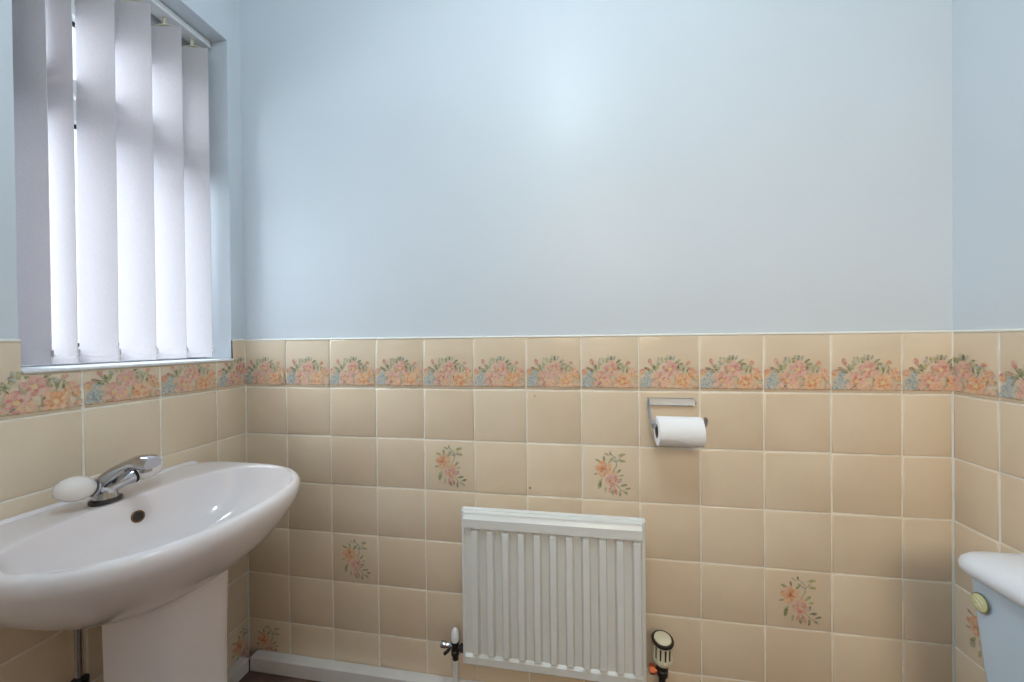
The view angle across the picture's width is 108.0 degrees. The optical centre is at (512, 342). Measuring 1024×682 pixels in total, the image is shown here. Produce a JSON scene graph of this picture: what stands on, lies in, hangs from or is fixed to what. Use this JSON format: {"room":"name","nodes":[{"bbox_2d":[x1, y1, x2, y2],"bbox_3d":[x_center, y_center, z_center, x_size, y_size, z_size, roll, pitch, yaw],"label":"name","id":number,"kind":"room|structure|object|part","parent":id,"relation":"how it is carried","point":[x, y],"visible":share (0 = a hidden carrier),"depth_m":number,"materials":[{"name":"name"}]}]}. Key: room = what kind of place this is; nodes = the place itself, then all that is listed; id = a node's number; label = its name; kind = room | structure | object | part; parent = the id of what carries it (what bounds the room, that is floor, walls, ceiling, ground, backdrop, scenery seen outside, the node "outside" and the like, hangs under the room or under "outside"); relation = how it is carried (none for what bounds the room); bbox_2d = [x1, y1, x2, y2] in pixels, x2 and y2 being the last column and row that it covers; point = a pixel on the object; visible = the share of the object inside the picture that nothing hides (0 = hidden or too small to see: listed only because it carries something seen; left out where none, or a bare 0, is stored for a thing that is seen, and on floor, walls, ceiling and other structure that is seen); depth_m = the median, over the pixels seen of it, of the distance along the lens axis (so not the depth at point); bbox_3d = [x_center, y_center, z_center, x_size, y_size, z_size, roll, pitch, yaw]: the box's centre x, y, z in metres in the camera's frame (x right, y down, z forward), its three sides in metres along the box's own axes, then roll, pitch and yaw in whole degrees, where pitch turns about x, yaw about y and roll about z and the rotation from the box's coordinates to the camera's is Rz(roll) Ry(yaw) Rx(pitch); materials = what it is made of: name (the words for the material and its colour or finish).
{"room":"bathroom","nodes":[
{"label":"bathroom","id":0,"kind":"room"},
{"bbox_2d":[0,0,249,681],"bbox_3d":[-1.103,-0.147,0.340,0.202,2.360,1.772,-1,0,9],"label":"wall","id":1,"kind":"structure","parent":0,"point":[55,427],"depth_m":0.88,"materials":[{"name":"tile"}]},
{"bbox_2d":[21,0,196,366],"bbox_3d":[-1.056,-0.439,0.953,0.058,0.980,0.446,-1,0,9],"label":"window","id":2,"kind":"structure","parent":1,"relation":"in","point":[154,21],"depth_m":0.90,"materials":[{"name":"white plastic"}]},
{"bbox_3d":[-1.056,-0.697,0.951,0.052,0.213,0.358,-1,0,9],"label":"sash","id":3,"kind":"part","parent":2,"relation":"part of","materials":[{"name":"white plastic"}]},
{"bbox_2d":[12,0,213,364],"bbox_3d":[-0.986,-0.442,0.942,0.097,0.974,0.440,-1,0,9],"label":"vertical blind","id":4,"kind":"object","parent":2,"relation":"attached to","point":[142,96],"visible":0.99,"depth_m":0.89,"materials":[{"name":"white fabric"}]},
{"bbox_3d":[-0.988,0.509,0.407,0.007,1.018,1.600,-1,0,9],"label":"tile panel","id":5,"kind":"part","parent":1,"relation":"part of","materials":[{"name":"beige tile"}]},
{"bbox_2d":[21,359,233,373],"bbox_3d":[-0.998,0.055,0.947,0.202,0.006,0.446,-1,0,9],"label":"trim","id":6,"kind":"structure","parent":1,"relation":"attached to","point":[54,368],"depth_m":0.88,"materials":[{"name":"white plastic"}]},
{"bbox_2d":[228,657,248,681],"bbox_3d":[-0.967,1.010,0.391,0.032,0.043,1.567,-1,0,9],"label":"baseboard","id":7,"kind":"structure","parent":1,"relation":"attached to","point":[239,668],"depth_m":1.13,"materials":[{"name":"white wood"}]},
{"bbox_2d":[239,659,319,681],"bbox_3d":[-0.168,1.069,-0.573,2.322,0.080,3.526,-1,0,9],"label":"floor","id":8,"kind":"structure","parent":0,"point":[251,676],"depth_m":1.14,"materials":[{"name":"brown plastic"}]},
{"bbox_2d":[70,629,89,681],"bbox_3d":[-0.857,0.779,0.737,0.028,0.497,0.028,-1,0,9],"label":"supply pipe","id":9,"kind":"object","parent":8,"relation":"on","point":[80,676],"visible":0.87,"depth_m":0.73,"materials":[{"name":"silver metal"}]},
{"bbox_2d":[0,460,299,681],"bbox_3d":[-0.705,0.674,0.768,0.428,0.704,0.505,-1,0,9],"label":"washbasin","id":10,"kind":"object","parent":8,"relation":"on","point":[150,566],"visible":0.98,"depth_m":0.70,"materials":[{"name":"white ceramic"}]},
{"bbox_2d":[51,454,163,506],"bbox_3d":[-0.794,0.278,0.776,0.147,0.100,0.182,-1,0,9],"label":"tap","id":11,"kind":"object","parent":10,"relation":"on","point":[103,490],"visible":1,"depth_m":0.75,"materials":[{"name":"grey metal"}]},
{"bbox_3d":[-0.853,0.285,0.725,0.048,0.050,0.060,-1,0,9],"label":"knob","id":12,"kind":"part","parent":11,"relation":"part of","materials":[{"name":"white plastic"}]},
{"bbox_3d":[-0.846,0.297,0.763,0.036,0.040,0.035,-1,0,9],"label":"valve arm","id":13,"kind":"part","parent":11,"relation":"part of","materials":[{"name":"silver metal"}]},
{"bbox_3d":[-0.839,0.295,0.791,0.036,0.044,0.056,-1,0,9],"label":"valve arm","id":14,"kind":"part","parent":11,"relation":"part of","materials":[{"name":"silver metal"}]},
{"bbox_3d":[-0.791,0.267,0.762,0.135,0.077,0.035,-1,0,9],"label":"spout","id":15,"kind":"part","parent":11,"relation":"part of","materials":[{"name":"silver metal"}]},
{"bbox_3d":[-0.829,0.284,0.844,0.048,0.049,0.060,-1,0,9],"label":"knob","id":16,"kind":"part","parent":11,"relation":"part of","materials":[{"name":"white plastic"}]},
{"bbox_2d":[240,0,952,681],"bbox_3d":[0.097,-0.165,1.095,2.322,2.360,0.128,-1,0,9],"label":"wall","id":17,"kind":"structure","parent":0,"point":[479,236],"depth_m":1.01,"materials":[{"name":"paint"}]},
{"bbox_2d":[250,649,482,681],"bbox_3d":[0.113,0.994,1.023,1.889,0.043,0.033,-1,0,9],"label":"baseboard","id":18,"kind":"structure","parent":17,"relation":"attached to","point":[264,661],"depth_m":1.12,"materials":[{"name":"white wood"}]},
{"bbox_2d":[461,506,646,681],"bbox_3d":[0.101,0.647,0.988,0.472,0.410,0.100,-1,0,9],"label":"radiator","id":19,"kind":"object","parent":17,"relation":"attached to","point":[559,594],"visible":1,"depth_m":0.94,"materials":[{"name":"white metal"}]},
{"bbox_2d":[440,627,462,681],"bbox_3d":[-0.165,0.901,1.024,0.070,0.235,0.023,-1,0,9],"label":"valve","id":20,"kind":"object","parent":19,"relation":"attached to","point":[454,646],"visible":0.98,"depth_m":1.02,"materials":[{"name":"grey metal"}]},
{"bbox_3d":[-0.179,0.847,1.024,0.025,0.025,0.010,-1,0,-3],"label":"drain lever","id":21,"kind":"part","parent":20,"relation":"part of","materials":[{"name":"grey metal"}]},
{"bbox_2d":[648,630,673,681],"bbox_3d":[0.360,0.753,0.921,0.058,0.124,0.055,-1,0,9],"label":"valve","id":22,"kind":"object","parent":19,"relation":"attached to","point":[662,641],"visible":1,"depth_m":0.89,"materials":[{"name":"beige plastic"}]},
{"bbox_3d":[0.095,0.494,1.041,1.922,1.018,0.007,-1,0,9],"label":"tile panel","id":23,"kind":"part","parent":17,"relation":"part of","materials":[{"name":"beige tile"}]},
{"bbox_2d":[245,354,952,651],"bbox_3d":[0.094,0.525,1.037,1.920,0.979,0.002,-1,0,9],"label":"print","id":24,"kind":"object","parent":17,"relation":"attached to","point":[813,513],"depth_m":1.00},
{"bbox_2d":[647,397,707,428],"bbox_3d":[0.414,0.180,0.947,0.133,0.070,0.072,-1,0,9],"label":"paper holder","id":25,"kind":"object","parent":17,"relation":"attached to","point":[653,401],"visible":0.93,"depth_m":0.97,"materials":[{"name":"silver metal"}]},
{"bbox_3d":[0.353,0.181,0.958,0.009,0.068,0.071,-1,0,6],"label":"arm","id":26,"kind":"part","parent":25,"relation":"part of","materials":[{"name":"silver metal"}]},
{"bbox_3d":[0.416,0.155,0.980,0.121,0.019,0.004,-1,0,9],"label":"plate","id":27,"kind":"part","parent":25,"relation":"part of","materials":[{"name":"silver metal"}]},
{"bbox_2d":[654,416,705,446],"bbox_3d":[0.408,0.219,0.916,0.104,0.072,0.073,-1,0,9],"label":"toilet roll","id":28,"kind":"object","parent":25,"relation":"on","point":[677,431],"visible":0.99,"depth_m":0.89,"materials":[{"name":"white paper"}]},
{"bbox_2d":[952,0,1023,681],"bbox_3d":[0.955,-0.167,0.012,0.128,2.360,1.746,-1,0,9],"label":"wall","id":29,"kind":"structure","parent":0,"point":[988,35],"depth_m":0.81,"materials":[{"name":"paint"}]},
{"bbox_2d":[952,354,1023,657],"bbox_3d":[0.908,0.373,0.084,0.002,0.680,1.613,-1,0,9],"label":"print","id":30,"kind":"object","parent":29,"relation":"attached to","point":[988,391],"depth_m":0.82},
{"bbox_3d":[0.914,0.491,0.092,0.007,1.018,1.600,-1,0,9],"label":"tile panel","id":31,"kind":"part","parent":29,"relation":"part of","materials":[{"name":"beige tile"}]},
{"bbox_2d":[958,551,1023,681],"bbox_3d":[0.878,0.576,0.478,0.194,0.402,0.428,-1,0,9],"label":"toilet cistern","id":32,"kind":"object","parent":29,"relation":"attached to","point":[997,578],"visible":1,"depth_m":0.63,"materials":[{"name":"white ceramic"}]},
{"bbox_3d":[0.876,0.396,0.477,0.194,0.042,0.428,-1,0,9],"label":"lid","id":33,"kind":"part","parent":32,"relation":"part of","materials":[{"name":"white ceramic"}]},
{"bbox_3d":[0.885,0.594,0.477,0.180,0.366,0.384,-1,0,9],"label":"tank","id":34,"kind":"part","parent":32,"relation":"part of","materials":[{"name":"blue ceramic"}]}
]}

